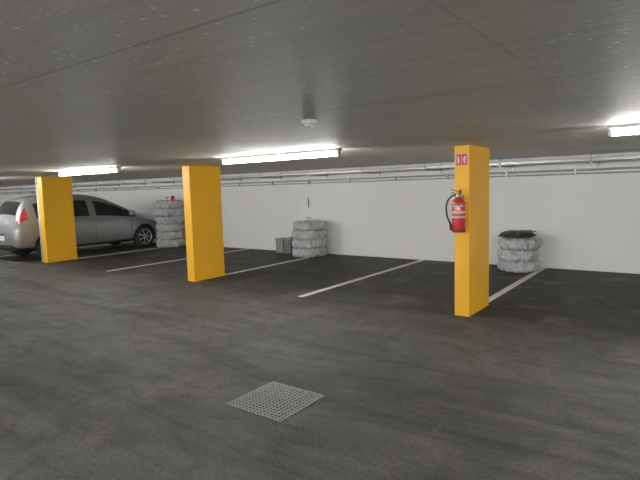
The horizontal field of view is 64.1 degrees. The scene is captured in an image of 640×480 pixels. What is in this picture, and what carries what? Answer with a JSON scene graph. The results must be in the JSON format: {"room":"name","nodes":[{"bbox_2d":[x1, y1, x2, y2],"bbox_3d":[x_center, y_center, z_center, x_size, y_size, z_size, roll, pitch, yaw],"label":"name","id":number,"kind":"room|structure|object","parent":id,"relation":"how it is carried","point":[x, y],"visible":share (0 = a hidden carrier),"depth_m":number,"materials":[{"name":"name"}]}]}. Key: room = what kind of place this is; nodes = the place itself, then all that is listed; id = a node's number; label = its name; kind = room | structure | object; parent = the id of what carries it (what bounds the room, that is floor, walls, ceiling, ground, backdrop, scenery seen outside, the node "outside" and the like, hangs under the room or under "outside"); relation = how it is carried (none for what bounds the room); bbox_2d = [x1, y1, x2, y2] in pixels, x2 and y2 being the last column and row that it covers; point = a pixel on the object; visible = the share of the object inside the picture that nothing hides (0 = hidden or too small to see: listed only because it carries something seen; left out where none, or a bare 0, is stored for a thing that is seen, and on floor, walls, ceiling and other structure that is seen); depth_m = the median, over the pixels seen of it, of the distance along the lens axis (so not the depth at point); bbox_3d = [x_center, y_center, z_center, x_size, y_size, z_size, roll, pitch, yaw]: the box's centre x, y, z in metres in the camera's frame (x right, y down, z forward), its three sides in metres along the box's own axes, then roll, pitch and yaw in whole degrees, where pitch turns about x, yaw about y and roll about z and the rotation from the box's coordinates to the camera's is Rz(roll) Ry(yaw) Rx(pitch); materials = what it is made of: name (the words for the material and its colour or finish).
{"room":"parking garage","nodes":[
{"label":"parking garage","id":0,"kind":"room"},
{"bbox_2d":[0,241,639,479],"bbox_3d":[-8.895,1.210,7.409,37.000,0.200,19.150,3,7,36],"label":"floor","id":1,"kind":"structure","parent":0,"point":[133,373],"depth_m":4.55,"materials":[{"name":"concrete"}]},
{"bbox_2d":[35,177,43,261],"bbox_3d":[-6.807,-0.490,12.434,0.080,2.058,0.080,3,7,36],"label":"downpipe","id":2,"kind":"object","parent":1,"relation":"on","point":[36,183],"visible":0.61,"depth_m":12.40,"materials":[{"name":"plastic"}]},
{"bbox_2d":[37,177,76,262],"bbox_3d":[-6.434,-0.512,12.537,0.200,2.060,0.730,3,7,36],"label":"column","id":3,"kind":"structure","parent":1,"relation":"on","point":[55,194],"depth_m":12.43,"materials":[{"name":"paint"}]},
{"bbox_2d":[0,241,133,256],"bbox_3d":[-7.498,0.249,15.539,0.100,0.003,4.220,3,7,36],"label":"parking line","id":4,"kind":"object","parent":1,"relation":"on","point":[131,241],"visible":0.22,"depth_m":15.91,"materials":[{"name":"paint"}]},
{"bbox_2d":[0,194,157,256],"bbox_3d":[-6.713,-0.509,14.615,2.160,1.652,4.553,3,7,36],"label":"car","id":5,"kind":"object","parent":1,"relation":"on","point":[97,220],"visible":0.8,"depth_m":13.81,"materials":[{"name":"paint"}]},
{"bbox_2d":[77,248,156,258],"bbox_3d":[-5.173,0.308,14.316,0.100,0.003,3.450,3,7,36],"label":"parking line","id":6,"kind":"object","parent":1,"relation":"on","point":[152,248],"visible":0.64,"depth_m":13.83,"materials":[{"name":"paint"}]},
{"bbox_2d":[154,197,184,247],"bbox_3d":[-4.471,-0.545,15.208,0.868,1.476,0.859,3,7,36],"label":"tires","id":7,"kind":"object","parent":1,"relation":"on","point":[169,226],"visible":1,"depth_m":14.91,"materials":[{"name":"white plastic"}]},
{"bbox_2d":[109,249,246,270],"bbox_3d":[-3.202,0.447,12.390,0.100,0.003,4.240,3,7,36],"label":"parking line","id":8,"kind":"object","parent":1,"relation":"on","point":[242,249],"visible":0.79,"depth_m":11.65,"materials":[{"name":"paint"}]},
{"bbox_2d":[182,166,224,281],"bbox_3d":[-2.128,-0.315,9.393,0.190,2.060,0.730,3,7,36],"label":"column","id":9,"kind":"structure","parent":1,"relation":"on","point":[201,184],"depth_m":9.25,"materials":[{"name":"paint"}]},
{"bbox_2d":[225,258,306,274],"bbox_3d":[-0.847,0.506,11.157,0.100,0.003,3.450,3,7,36],"label":"parking line","id":10,"kind":"object","parent":1,"relation":"on","point":[301,258],"visible":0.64,"depth_m":10.72,"materials":[{"name":"paint"}]},
{"bbox_2d":[227,381,323,421],"bbox_3d":[-0.336,1.220,3.901,0.530,0.010,0.520,3,7,36],"label":"floor drain grate","id":11,"kind":"object","parent":1,"relation":"on","point":[275,401],"visible":1,"depth_m":3.88,"materials":[{"name":"metal"}]},
{"bbox_2d":[275,237,284,252],"bbox_3d":[-0.950,0.132,13.113,0.264,0.360,0.328,3,7,36],"label":"crate","id":12,"kind":"object","parent":1,"relation":"on","point":[279,241],"visible":0.66,"depth_m":12.99,"materials":[{"name":"plastic"}]},
{"bbox_2d":[282,237,293,253],"bbox_3d":[-0.729,0.130,12.924,0.264,0.390,0.368,3,7,36],"label":"crate","id":13,"kind":"object","parent":1,"relation":"on","point":[287,245],"visible":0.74,"depth_m":12.77,"materials":[{"name":"grey plastic"}]},
{"bbox_2d":[291,217,327,257],"bbox_3d":[-0.262,-0.086,12.166,0.886,0.940,0.866,3,7,36],"label":"tires","id":14,"kind":"object","parent":1,"relation":"on","point":[308,236],"visible":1,"depth_m":11.87,"materials":[{"name":"white plastic"}]},
{"bbox_2d":[297,260,423,296],"bbox_3d":[0.961,0.639,9.331,0.100,0.003,4.270,3,7,36],"label":"parking line","id":15,"kind":"object","parent":1,"relation":"on","point":[364,277],"visible":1,"depth_m":8.83,"materials":[{"name":"paint"}]},
{"bbox_2d":[455,145,489,316],"bbox_3d":[1.921,-0.129,6.436,0.185,2.060,0.730,3,7,36],"label":"column","id":16,"kind":"structure","parent":1,"relation":"on","point":[472,245],"depth_m":6.23,"materials":[{"name":"paint"}]},
{"bbox_2d":[445,189,465,232],"bbox_3d":[1.616,-0.347,6.044,0.221,0.508,0.173,-2,6,-6],"label":"fire extinguisher","id":17,"kind":"object","parent":16,"relation":"attached to","point":[457,225],"visible":1,"depth_m":5.99,"materials":[{"name":"metal"}]},
{"bbox_2d":[456,153,467,165],"bbox_3d":[1.677,-0.951,6.054,0.145,0.145,0.010,3,7,36],"label":"fire extinguisher sign","id":18,"kind":"object","parent":16,"relation":"attached to","point":[461,159],"visible":1,"depth_m":6.05,"materials":[{"name":"red plastic"}]},
{"bbox_2d":[489,268,545,301],"bbox_3d":[3.180,0.690,8.216,0.100,0.003,3.450,3,7,36],"label":"parking line","id":19,"kind":"object","parent":1,"relation":"on","point":[530,275],"visible":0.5,"depth_m":8.01,"materials":[{"name":"paint"}]},
{"bbox_2d":[497,237,541,272],"bbox_3d":[3.650,0.244,9.358,0.767,0.630,0.753,1,6,21],"label":"tires","id":20,"kind":"object","parent":1,"relation":"on","point":[515,255],"visible":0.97,"depth_m":9.11,"materials":[{"name":"white plastic"}]},
{"bbox_2d":[498,230,536,237],"bbox_3d":[3.601,-0.117,9.312,0.672,0.119,0.533,3,7,36],"label":"bag","id":21,"kind":"object","parent":20,"relation":"on","point":[510,233],"visible":0.91,"depth_m":9.17,"materials":[{"name":"black plastic"}]},
{"bbox_2d":[519,230,535,232],"bbox_3d":[3.727,-0.153,9.165,0.232,0.065,0.253,3,7,36],"label":"cloth","id":22,"kind":"object","parent":21,"relation":"on","point":[521,231],"visible":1,"depth_m":9.11,"materials":[{"name":"fabric"}]},
{"bbox_2d":[0,0,639,186],"bbox_3d":[-8.958,-1.063,7.180,37.000,0.250,19.150,3,7,36],"label":"ceiling","id":23,"kind":"structure","parent":0,"point":[148,89],"depth_m":2.21,"materials":[{"name":"concrete"}]},
{"bbox_2d":[57,167,120,175],"bbox_3d":[-4.164,-1.224,9.153,1.950,0.088,0.100,3,7,36],"label":"ceiling lamp","id":24,"kind":"object","parent":23,"relation":"attached to","point":[105,169],"visible":1,"depth_m":9.06,"materials":[{"name":"white plastic"}]},
{"bbox_2d":[220,148,341,163],"bbox_3d":[-0.557,-1.059,6.518,1.950,0.088,0.100,3,7,36],"label":"ceiling lamp","id":25,"kind":"object","parent":23,"relation":"attached to","point":[334,151],"visible":1,"depth_m":6.41,"materials":[{"name":"white plastic"}]},
{"bbox_2d":[301,119,316,126],"bbox_3d":[-0.074,-0.788,3.464,0.104,0.043,0.104,3,7,36],"label":"smoke detector","id":26,"kind":"object","parent":23,"relation":"attached to","point":[310,122],"visible":1,"depth_m":3.43,"materials":[{"name":"white plastic"}]},
{"bbox_2d":[0,155,639,191],"bbox_3d":[-3.549,-1.721,14.545,36.900,0.213,0.828,3,7,36],"label":"pipes","id":27,"kind":"object","parent":23,"relation":"attached to","point":[598,158],"visible":0.8,"depth_m":10.79,"materials":[{"name":"metal"}]},
{"bbox_2d":[607,123,639,136],"bbox_3d":[3.228,-0.886,3.754,1.950,0.088,0.100,3,7,36],"label":"ceiling lamp","id":28,"kind":"object","parent":23,"relation":"attached to","point":[636,126],"visible":1,"depth_m":4.24,"materials":[{"name":"white plastic"}]},
{"bbox_2d":[0,152,639,273],"bbox_3d":[-3.220,-0.880,15.049,37.400,2.510,0.200,3,7,36],"label":"wall","id":29,"kind":"structure","parent":0,"point":[590,222],"depth_m":10.90,"materials":[{"name":"white paint"}]},
{"bbox_2d":[0,166,639,194],"bbox_3d":[-3.321,-1.580,14.866,36.900,0.115,0.073,3,7,36],"label":"conduit pipe","id":30,"kind":"object","parent":29,"relation":"attached to","point":[575,170],"visible":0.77,"depth_m":11.28,"materials":[{"name":"metal"}]}
]}

